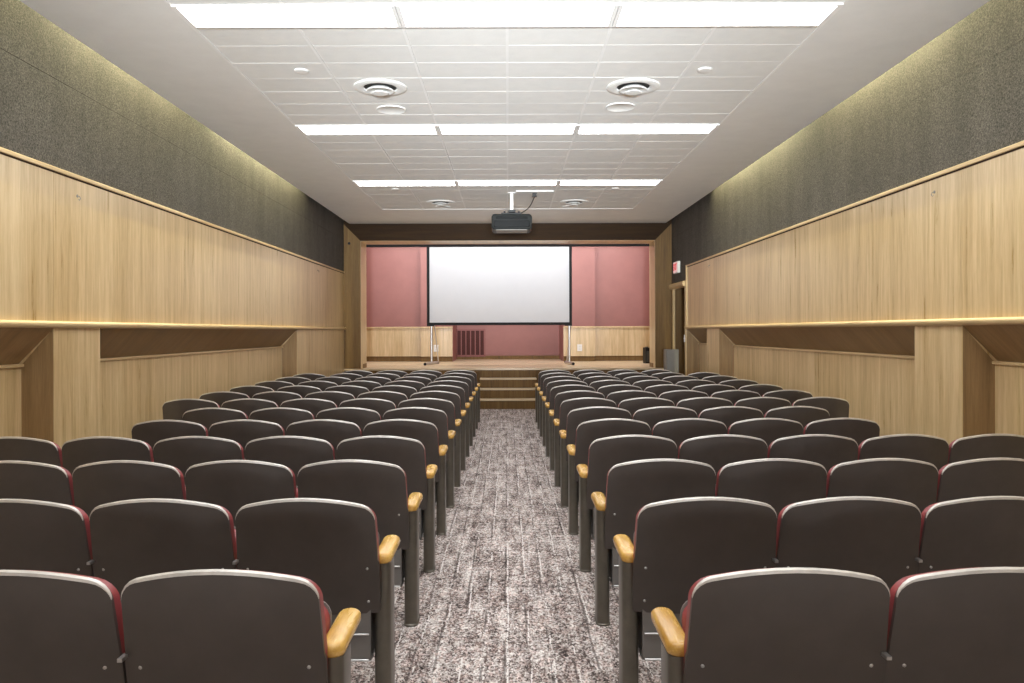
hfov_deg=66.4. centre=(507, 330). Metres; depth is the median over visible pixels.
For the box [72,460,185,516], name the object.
seat
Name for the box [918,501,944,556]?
cushion
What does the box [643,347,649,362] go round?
speaker
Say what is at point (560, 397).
seat
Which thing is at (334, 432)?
seat
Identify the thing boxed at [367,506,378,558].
cushion
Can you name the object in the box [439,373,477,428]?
seat
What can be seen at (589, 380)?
seat
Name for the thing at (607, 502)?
cushion
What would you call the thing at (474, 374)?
seat
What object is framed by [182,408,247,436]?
seat
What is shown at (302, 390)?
seat
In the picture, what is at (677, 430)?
seat
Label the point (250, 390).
seat
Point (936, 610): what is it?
cushion
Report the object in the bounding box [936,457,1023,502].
seat
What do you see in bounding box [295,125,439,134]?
ceiling light
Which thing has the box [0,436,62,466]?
seat
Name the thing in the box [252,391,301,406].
seat
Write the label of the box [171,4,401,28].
ceiling light
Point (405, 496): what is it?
cushion
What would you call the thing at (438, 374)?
seat
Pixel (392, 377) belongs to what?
seat
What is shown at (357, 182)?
ceiling light
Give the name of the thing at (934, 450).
seat
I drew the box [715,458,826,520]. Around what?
seat
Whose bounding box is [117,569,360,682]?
seat
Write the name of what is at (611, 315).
wall
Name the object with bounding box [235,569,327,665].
cushion
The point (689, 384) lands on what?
seat
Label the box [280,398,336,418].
seat
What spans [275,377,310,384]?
seat
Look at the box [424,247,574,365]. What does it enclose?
projection screen
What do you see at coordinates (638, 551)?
cushion
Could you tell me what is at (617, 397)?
seat
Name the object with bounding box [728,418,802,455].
seat
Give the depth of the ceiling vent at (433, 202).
13.37 m
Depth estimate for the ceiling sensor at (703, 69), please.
6.62 m
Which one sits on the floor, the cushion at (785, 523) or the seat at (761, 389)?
the seat at (761, 389)
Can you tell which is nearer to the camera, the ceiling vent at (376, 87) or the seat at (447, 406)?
the ceiling vent at (376, 87)
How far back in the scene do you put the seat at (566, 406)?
7.60 m
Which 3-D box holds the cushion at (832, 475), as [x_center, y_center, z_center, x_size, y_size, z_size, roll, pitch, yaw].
[1.912,0.836,4.010,0.557,0.376,0.148,0,0,0]
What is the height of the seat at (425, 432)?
0.887 m
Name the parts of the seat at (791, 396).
edge trim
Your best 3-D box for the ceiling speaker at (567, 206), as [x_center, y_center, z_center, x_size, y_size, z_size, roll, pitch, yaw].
[1.113,-2.220,13.980,0.292,0.014,0.292,0,0,0]
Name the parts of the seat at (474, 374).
backrest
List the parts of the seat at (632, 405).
edge trim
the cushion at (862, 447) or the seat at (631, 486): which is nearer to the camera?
the seat at (631, 486)
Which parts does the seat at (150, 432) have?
edge trim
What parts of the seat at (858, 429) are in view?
edge trim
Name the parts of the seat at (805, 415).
edge trim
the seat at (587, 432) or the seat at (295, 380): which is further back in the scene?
the seat at (295, 380)
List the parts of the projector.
mount plate, panel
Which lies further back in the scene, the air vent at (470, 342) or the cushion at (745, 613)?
the air vent at (470, 342)
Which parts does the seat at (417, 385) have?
edge trim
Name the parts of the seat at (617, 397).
edge trim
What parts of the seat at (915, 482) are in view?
edge trim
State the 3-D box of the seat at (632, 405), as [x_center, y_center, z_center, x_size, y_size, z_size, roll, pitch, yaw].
[1.349,1.083,7.753,0.568,0.887,0.423,0,0,0]
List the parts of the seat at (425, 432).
edge trim, backrest, armrest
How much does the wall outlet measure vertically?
0.170 m
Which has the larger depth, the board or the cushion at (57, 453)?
the board
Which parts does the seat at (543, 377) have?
backrest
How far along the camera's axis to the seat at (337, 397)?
8.47 m
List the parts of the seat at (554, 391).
backrest, edge trim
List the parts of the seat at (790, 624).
armrest, seat, edge trim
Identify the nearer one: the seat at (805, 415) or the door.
the seat at (805, 415)
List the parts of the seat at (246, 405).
edge trim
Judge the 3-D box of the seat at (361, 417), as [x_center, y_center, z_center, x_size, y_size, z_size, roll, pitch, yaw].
[-1.371,1.091,6.846,0.576,0.887,0.423,0,0,0]
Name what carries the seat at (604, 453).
on the floor
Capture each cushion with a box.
[30,570,124,653]
[53,442,62,466]
[59,466,74,505]
[66,504,92,559]
[145,442,153,461]
[174,467,185,499]
[218,505,236,568]
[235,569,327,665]
[289,468,296,497]
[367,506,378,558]
[403,470,407,506]
[605,470,609,507]
[633,506,643,560]
[684,567,788,657]
[715,466,723,496]
[776,503,793,556]
[826,464,837,497]
[858,440,865,459]
[886,567,980,650]
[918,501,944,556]
[936,463,950,501]
[948,439,956,462]
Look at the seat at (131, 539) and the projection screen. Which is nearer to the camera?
the seat at (131, 539)
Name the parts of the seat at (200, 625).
edge trim, seat, armrest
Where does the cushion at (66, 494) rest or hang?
on the seat at (28, 480)
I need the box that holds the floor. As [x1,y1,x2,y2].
[351,409,660,682]
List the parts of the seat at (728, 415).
edge trim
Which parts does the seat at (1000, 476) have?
edge trim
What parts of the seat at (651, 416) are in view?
edge trim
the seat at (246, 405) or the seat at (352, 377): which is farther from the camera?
the seat at (352, 377)
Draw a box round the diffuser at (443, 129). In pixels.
[440,126,574,133]
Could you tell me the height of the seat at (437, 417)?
0.887 m
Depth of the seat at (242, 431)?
5.76 m
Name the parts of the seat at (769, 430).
edge trim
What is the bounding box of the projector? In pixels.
[491,192,531,232]
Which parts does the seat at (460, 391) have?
edge trim, backrest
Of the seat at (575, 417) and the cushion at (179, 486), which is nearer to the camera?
the cushion at (179, 486)
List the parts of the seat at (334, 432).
edge trim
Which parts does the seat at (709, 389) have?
edge trim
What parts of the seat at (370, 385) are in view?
edge trim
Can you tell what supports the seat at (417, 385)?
on the floor
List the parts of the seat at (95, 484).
edge trim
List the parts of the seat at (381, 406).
edge trim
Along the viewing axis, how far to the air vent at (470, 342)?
21.29 m
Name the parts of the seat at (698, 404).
edge trim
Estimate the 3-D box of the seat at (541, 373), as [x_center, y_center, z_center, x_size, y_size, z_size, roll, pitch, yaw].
[0.763,1.084,13.194,0.610,0.887,0.435,0,0,0]
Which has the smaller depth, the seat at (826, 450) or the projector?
the seat at (826, 450)
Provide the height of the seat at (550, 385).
0.887 m
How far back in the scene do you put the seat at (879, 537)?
3.06 m
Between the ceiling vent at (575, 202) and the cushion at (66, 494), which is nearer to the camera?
the cushion at (66, 494)
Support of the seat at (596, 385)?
on the floor
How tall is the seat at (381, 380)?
0.887 m
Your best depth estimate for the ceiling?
7.20 m
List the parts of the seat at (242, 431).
edge trim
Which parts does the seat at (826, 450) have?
edge trim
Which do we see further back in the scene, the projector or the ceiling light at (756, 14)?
the projector
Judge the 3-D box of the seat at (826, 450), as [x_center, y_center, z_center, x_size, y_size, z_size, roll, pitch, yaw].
[1.914,1.081,5.035,0.568,0.887,0.423,0,0,0]
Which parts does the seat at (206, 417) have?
edge trim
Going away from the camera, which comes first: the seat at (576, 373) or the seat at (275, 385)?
the seat at (275, 385)
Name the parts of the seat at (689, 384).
edge trim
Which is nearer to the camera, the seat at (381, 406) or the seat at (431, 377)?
the seat at (381, 406)
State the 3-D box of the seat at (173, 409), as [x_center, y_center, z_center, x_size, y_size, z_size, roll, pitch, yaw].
[-3.087,1.096,7.753,0.576,0.887,0.423,0,0,0]
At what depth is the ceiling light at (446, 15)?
5.49 m
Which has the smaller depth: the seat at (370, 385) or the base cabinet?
the seat at (370, 385)
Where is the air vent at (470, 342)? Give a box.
[457,329,485,356]
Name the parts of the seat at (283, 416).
edge trim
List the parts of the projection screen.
leg, leg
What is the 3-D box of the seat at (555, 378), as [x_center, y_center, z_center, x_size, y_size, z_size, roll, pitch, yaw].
[0.763,1.084,11.383,0.610,0.887,0.435,0,0,0]
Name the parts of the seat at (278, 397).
edge trim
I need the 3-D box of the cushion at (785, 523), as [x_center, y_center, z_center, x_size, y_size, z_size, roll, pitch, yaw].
[1.347,0.838,3.104,0.557,0.376,0.148,0,0,0]
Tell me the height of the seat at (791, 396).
0.887 m
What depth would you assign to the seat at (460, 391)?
9.41 m
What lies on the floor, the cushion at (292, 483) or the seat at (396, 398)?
the seat at (396, 398)
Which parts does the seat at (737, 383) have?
edge trim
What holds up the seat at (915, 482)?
on the floor
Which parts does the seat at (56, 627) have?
edge trim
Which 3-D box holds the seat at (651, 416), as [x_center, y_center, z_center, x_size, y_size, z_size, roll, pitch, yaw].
[1.349,1.083,6.846,0.568,0.887,0.423,0,0,0]
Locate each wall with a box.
[0,0,345,447]
[344,219,671,371]
[366,244,649,361]
[672,0,1023,443]
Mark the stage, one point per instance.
(504, 383)
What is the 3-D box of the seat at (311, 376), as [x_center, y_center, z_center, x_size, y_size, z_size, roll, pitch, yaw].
[-3.087,1.096,12.283,0.576,0.887,0.423,0,0,0]
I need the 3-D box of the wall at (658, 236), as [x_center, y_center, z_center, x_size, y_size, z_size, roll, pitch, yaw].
[-0.002,-0.490,16.433,7.360,4.040,0.633,0,0,0]
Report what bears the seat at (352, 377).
on the floor
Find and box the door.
[669,281,685,375]
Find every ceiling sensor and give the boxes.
[294,68,308,73]
[698,67,711,72]
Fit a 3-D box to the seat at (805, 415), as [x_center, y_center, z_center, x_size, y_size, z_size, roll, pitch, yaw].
[2.479,1.079,6.846,0.568,0.887,0.423,0,0,0]
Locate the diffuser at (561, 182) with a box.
[560,181,658,184]
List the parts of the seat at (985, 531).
edge trim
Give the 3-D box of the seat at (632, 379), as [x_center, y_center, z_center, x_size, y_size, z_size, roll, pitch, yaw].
[1.914,1.081,11.377,0.568,0.887,0.423,0,0,0]
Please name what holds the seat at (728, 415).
on the floor
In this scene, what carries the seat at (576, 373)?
on the floor
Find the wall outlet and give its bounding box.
[577,344,581,350]
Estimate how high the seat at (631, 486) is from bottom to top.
0.887 m
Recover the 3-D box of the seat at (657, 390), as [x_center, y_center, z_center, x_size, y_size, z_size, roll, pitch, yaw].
[1.914,1.081,9.565,0.568,0.887,0.423,0,0,0]
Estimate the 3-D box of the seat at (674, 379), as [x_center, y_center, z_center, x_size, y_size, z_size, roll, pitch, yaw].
[2.479,1.079,11.377,0.568,0.887,0.423,0,0,0]
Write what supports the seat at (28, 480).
on the floor
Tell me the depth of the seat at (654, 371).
12.99 m
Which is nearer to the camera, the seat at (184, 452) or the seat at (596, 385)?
the seat at (184, 452)
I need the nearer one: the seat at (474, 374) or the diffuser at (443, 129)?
the diffuser at (443, 129)
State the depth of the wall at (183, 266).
7.07 m
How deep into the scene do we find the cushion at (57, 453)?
4.89 m
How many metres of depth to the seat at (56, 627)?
2.16 m
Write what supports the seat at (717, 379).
on the floor
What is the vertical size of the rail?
1.196 m
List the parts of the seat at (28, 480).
edge trim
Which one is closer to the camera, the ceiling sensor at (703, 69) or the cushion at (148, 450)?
the cushion at (148, 450)
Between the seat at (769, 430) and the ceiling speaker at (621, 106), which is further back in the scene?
the ceiling speaker at (621, 106)
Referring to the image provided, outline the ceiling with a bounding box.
[20,0,989,223]
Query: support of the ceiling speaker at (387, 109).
attached to the ceiling
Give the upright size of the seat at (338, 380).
0.887 m
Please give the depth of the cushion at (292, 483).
3.98 m
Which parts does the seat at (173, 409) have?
edge trim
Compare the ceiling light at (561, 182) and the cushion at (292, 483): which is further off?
the ceiling light at (561, 182)
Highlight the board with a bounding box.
[516,190,553,196]
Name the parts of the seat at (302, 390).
edge trim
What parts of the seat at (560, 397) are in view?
backrest, edge trim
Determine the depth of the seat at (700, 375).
12.09 m
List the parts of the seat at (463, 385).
edge trim, backrest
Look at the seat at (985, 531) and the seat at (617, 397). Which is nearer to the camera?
the seat at (985, 531)
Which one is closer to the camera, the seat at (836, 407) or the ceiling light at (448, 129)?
the seat at (836, 407)
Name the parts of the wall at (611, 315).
wainscot panel, red panel, stage baseboard, wainscot panel, stage baseboard, red panel, stage baseboard, red panel, red panel, wainscot panel, stage baseboard, stage baseboard, wainscot panel, red panel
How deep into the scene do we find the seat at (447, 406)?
7.60 m
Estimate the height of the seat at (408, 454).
0.887 m
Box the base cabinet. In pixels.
[664,349,678,372]
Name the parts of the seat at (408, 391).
edge trim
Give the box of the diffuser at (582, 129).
[579,126,714,132]
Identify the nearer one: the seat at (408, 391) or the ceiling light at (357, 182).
the seat at (408, 391)
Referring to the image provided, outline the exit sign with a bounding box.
[673,261,679,273]
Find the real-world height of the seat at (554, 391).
0.887 m
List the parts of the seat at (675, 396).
edge trim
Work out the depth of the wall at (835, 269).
7.00 m
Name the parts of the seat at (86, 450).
edge trim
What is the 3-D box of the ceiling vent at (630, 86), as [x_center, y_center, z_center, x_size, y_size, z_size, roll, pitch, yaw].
[1.139,-2.202,7.110,0.484,0.082,0.484,0,0,0]
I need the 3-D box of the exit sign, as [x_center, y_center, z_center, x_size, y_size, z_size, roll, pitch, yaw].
[3.344,-1.260,15.520,0.064,0.230,0.380,0,0,0]
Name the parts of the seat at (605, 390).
edge trim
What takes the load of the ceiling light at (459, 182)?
attached to the ceiling
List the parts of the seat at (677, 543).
armrest, backrest, edge trim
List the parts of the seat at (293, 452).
edge trim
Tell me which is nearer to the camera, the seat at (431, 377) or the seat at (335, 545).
the seat at (335, 545)
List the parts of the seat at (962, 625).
edge trim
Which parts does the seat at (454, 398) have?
edge trim, backrest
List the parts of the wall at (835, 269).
edge trim, return panel, panel, wood panel, recess panel, wood panel, return panel, recess panel, wood panel, recess panel, wood panel, recess panel, recess trim, wood panel, recess panel, cap trim, recess panel, wood panel, return panel, wood panel, recess trim, recess panel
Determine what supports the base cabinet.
on the floor
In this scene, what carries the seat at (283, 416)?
on the floor
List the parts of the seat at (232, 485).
edge trim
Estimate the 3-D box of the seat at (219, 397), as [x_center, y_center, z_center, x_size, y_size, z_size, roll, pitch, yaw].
[-3.087,1.096,8.659,0.576,0.887,0.423,0,0,0]
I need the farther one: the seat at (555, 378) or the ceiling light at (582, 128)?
the seat at (555, 378)
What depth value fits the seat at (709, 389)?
9.37 m
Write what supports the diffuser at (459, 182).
attached to the ceiling light at (459, 182)
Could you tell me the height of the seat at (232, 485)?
0.887 m
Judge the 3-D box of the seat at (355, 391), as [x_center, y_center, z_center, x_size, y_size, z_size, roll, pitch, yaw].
[-1.943,1.093,9.565,0.576,0.887,0.423,0,0,0]
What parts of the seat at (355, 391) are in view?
edge trim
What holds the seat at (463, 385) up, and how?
on the floor
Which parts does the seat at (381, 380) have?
edge trim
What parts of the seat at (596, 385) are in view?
edge trim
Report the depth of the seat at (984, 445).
4.85 m
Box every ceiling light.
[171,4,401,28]
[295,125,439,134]
[352,180,456,185]
[395,3,618,27]
[437,124,577,134]
[456,180,558,185]
[558,180,662,185]
[575,124,719,133]
[612,2,842,26]
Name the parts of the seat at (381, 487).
edge trim, backrest, armrest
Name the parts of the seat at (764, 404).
edge trim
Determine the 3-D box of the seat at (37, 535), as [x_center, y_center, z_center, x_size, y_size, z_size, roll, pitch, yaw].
[-1.943,1.093,3.223,0.576,0.887,0.423,0,0,0]
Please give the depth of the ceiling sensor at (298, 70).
6.63 m
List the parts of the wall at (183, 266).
recess panel, recess trim, wood panel, return panel, wood panel, recess panel, recess panel, wood panel, cap trim, recess trim, recess panel, wood panel, recess panel, wood panel, recess panel, wood panel, return panel, wood panel, wood panel, wood panel, wood panel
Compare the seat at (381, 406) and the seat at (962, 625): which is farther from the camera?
the seat at (381, 406)
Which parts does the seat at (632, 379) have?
edge trim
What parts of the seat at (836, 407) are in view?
edge trim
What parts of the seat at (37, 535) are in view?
edge trim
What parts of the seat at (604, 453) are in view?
armrest, backrest, edge trim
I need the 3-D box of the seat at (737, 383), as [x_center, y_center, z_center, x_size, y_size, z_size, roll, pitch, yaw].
[3.044,1.078,10.470,0.568,0.887,0.423,0,0,0]
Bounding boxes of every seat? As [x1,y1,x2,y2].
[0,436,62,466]
[0,460,74,505]
[0,499,93,576]
[0,570,126,682]
[61,436,153,474]
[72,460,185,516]
[87,498,236,599]
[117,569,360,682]
[131,420,207,457]
[153,436,244,483]
[162,399,219,420]
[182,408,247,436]
[185,460,297,526]
[199,391,249,407]
[209,419,284,457]
[221,398,278,418]
[229,385,273,397]
[232,498,399,682]
[245,436,334,485]
[249,407,314,435]
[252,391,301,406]
[254,381,293,390]
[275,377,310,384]
[277,385,321,397]
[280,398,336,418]
[286,419,361,459]
[292,373,325,380]
[298,381,337,390]
[298,459,422,626]
[305,391,354,407]
[315,377,350,385]
[316,407,380,435]
[325,385,369,398]
[329,373,362,380]
[337,435,437,572]
[339,398,395,419]
[341,380,380,391]
[343,370,372,376]
[354,376,391,385]
[357,391,407,408]
[364,419,447,534]
[366,373,399,380]
[372,385,416,399]
[377,370,406,377]
[383,407,455,507]
[384,380,424,392]
[394,376,431,386]
[398,398,461,486]
[403,373,436,381]
[410,370,441,377]
[410,391,465,470]
[419,385,469,456]
[427,380,472,445]
[434,376,475,436]
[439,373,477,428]
[444,370,479,421]
[535,370,570,421]
[537,372,574,428]
[539,376,580,436]
[542,380,587,445]
[545,385,595,456]
[549,390,604,469]
[553,397,616,486]
[559,406,630,507]
[566,418,649,534]
[573,369,603,376]
[577,372,610,381]
[577,435,676,571]
[583,376,619,385]
[589,380,629,391]
[591,458,715,625]
[597,384,641,398]
[606,390,656,407]
[607,369,637,376]
[613,497,777,682]
[614,372,647,380]
[618,397,674,419]
[622,376,658,384]
[633,380,672,390]
[633,406,696,435]
[641,369,670,375]
[644,384,688,397]
[651,372,683,379]
[651,567,891,682]
[652,418,726,458]
[658,390,708,406]
[662,375,697,384]
[675,379,715,389]
[676,397,732,417]
[678,434,767,484]
[688,372,719,379]
[691,384,735,396]
[698,406,762,433]
[702,375,737,383]
[710,390,760,405]
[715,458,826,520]
[719,379,758,389]
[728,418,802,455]
[734,397,790,417]
[738,384,782,396]
[762,390,812,405]
[764,406,828,430]
[767,434,857,472]
[776,496,922,590]
[792,397,848,418]
[803,418,879,446]
[826,458,937,512]
[858,434,948,470]
[884,567,1023,682]
[917,496,1023,573]
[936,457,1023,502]
[948,434,1023,463]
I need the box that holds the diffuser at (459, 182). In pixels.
[458,181,556,184]
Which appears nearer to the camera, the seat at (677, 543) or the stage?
the seat at (677, 543)
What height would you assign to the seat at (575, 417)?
0.887 m
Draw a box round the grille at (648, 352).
[647,351,649,361]
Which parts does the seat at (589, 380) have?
edge trim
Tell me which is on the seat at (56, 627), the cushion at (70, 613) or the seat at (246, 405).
the cushion at (70, 613)
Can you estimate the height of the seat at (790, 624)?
0.887 m
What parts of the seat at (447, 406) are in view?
edge trim, backrest, armrest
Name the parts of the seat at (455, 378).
edge trim, backrest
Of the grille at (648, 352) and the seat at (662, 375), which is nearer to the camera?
the seat at (662, 375)
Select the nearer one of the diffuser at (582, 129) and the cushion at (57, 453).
the cushion at (57, 453)
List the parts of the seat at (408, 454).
edge trim, backrest, armrest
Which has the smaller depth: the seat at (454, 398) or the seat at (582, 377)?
the seat at (454, 398)
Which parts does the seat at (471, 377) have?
edge trim, backrest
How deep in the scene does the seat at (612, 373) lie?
12.99 m
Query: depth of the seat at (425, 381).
11.18 m
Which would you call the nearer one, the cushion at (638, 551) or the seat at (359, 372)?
the cushion at (638, 551)
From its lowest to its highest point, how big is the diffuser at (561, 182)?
0.046 m
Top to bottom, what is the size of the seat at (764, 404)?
0.887 m
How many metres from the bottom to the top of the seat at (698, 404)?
0.887 m
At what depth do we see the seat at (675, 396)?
8.47 m
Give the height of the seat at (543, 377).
0.887 m
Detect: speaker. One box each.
[377,105,405,113]
[435,206,450,208]
[562,205,577,207]
[606,102,634,111]
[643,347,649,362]
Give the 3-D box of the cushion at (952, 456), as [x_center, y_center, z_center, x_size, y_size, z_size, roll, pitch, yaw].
[3.042,0.833,4.916,0.557,0.376,0.148,0,0,0]
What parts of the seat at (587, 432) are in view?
armrest, backrest, edge trim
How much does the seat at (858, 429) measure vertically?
0.887 m
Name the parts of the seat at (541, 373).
backrest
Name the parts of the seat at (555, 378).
backrest, edge trim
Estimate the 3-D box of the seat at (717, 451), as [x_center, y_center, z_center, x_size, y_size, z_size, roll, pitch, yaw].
[1.349,1.083,5.035,0.568,0.887,0.423,0,0,0]
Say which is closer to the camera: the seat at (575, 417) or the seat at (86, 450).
the seat at (86, 450)
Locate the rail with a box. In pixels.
[366,244,648,246]
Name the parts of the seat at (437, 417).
edge trim, backrest, armrest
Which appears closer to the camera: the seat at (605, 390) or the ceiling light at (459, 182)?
the seat at (605, 390)
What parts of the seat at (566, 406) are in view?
armrest, backrest, edge trim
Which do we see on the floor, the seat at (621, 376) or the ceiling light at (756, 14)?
the seat at (621, 376)
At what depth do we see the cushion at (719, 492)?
3.98 m
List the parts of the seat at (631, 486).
armrest, backrest, edge trim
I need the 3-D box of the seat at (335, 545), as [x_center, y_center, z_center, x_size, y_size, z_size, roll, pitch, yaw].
[-0.778,1.089,3.228,0.617,0.887,0.435,0,0,0]
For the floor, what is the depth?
4.56 m
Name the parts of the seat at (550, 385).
edge trim, backrest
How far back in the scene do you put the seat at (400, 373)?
12.99 m
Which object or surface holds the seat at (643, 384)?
on the floor
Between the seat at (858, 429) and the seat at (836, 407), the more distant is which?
the seat at (836, 407)
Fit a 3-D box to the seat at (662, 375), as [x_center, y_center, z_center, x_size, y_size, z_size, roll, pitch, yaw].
[2.479,1.079,12.283,0.568,0.887,0.423,0,0,0]
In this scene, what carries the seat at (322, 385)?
on the floor
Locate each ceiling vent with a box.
[353,79,406,95]
[427,200,454,205]
[560,199,587,205]
[606,78,659,94]
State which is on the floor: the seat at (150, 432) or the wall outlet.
the seat at (150, 432)
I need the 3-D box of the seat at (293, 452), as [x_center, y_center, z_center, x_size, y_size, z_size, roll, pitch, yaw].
[-1.371,1.091,5.035,0.576,0.887,0.423,0,0,0]
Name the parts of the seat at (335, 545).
edge trim, backrest, armrest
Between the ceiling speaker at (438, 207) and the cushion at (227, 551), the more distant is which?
the ceiling speaker at (438, 207)
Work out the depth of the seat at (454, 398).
8.51 m
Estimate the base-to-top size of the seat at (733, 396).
0.887 m
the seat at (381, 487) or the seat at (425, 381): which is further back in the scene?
the seat at (425, 381)
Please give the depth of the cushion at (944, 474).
3.98 m
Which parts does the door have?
casing, casing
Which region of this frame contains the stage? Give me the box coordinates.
[344,359,663,408]
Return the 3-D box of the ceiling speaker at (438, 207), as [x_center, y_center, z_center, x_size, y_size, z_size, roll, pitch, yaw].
[-1.167,-2.214,13.980,0.292,0.014,0.292,0,0,0]
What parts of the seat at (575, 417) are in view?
armrest, backrest, edge trim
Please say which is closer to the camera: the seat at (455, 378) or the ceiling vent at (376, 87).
the ceiling vent at (376, 87)
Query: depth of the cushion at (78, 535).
3.07 m

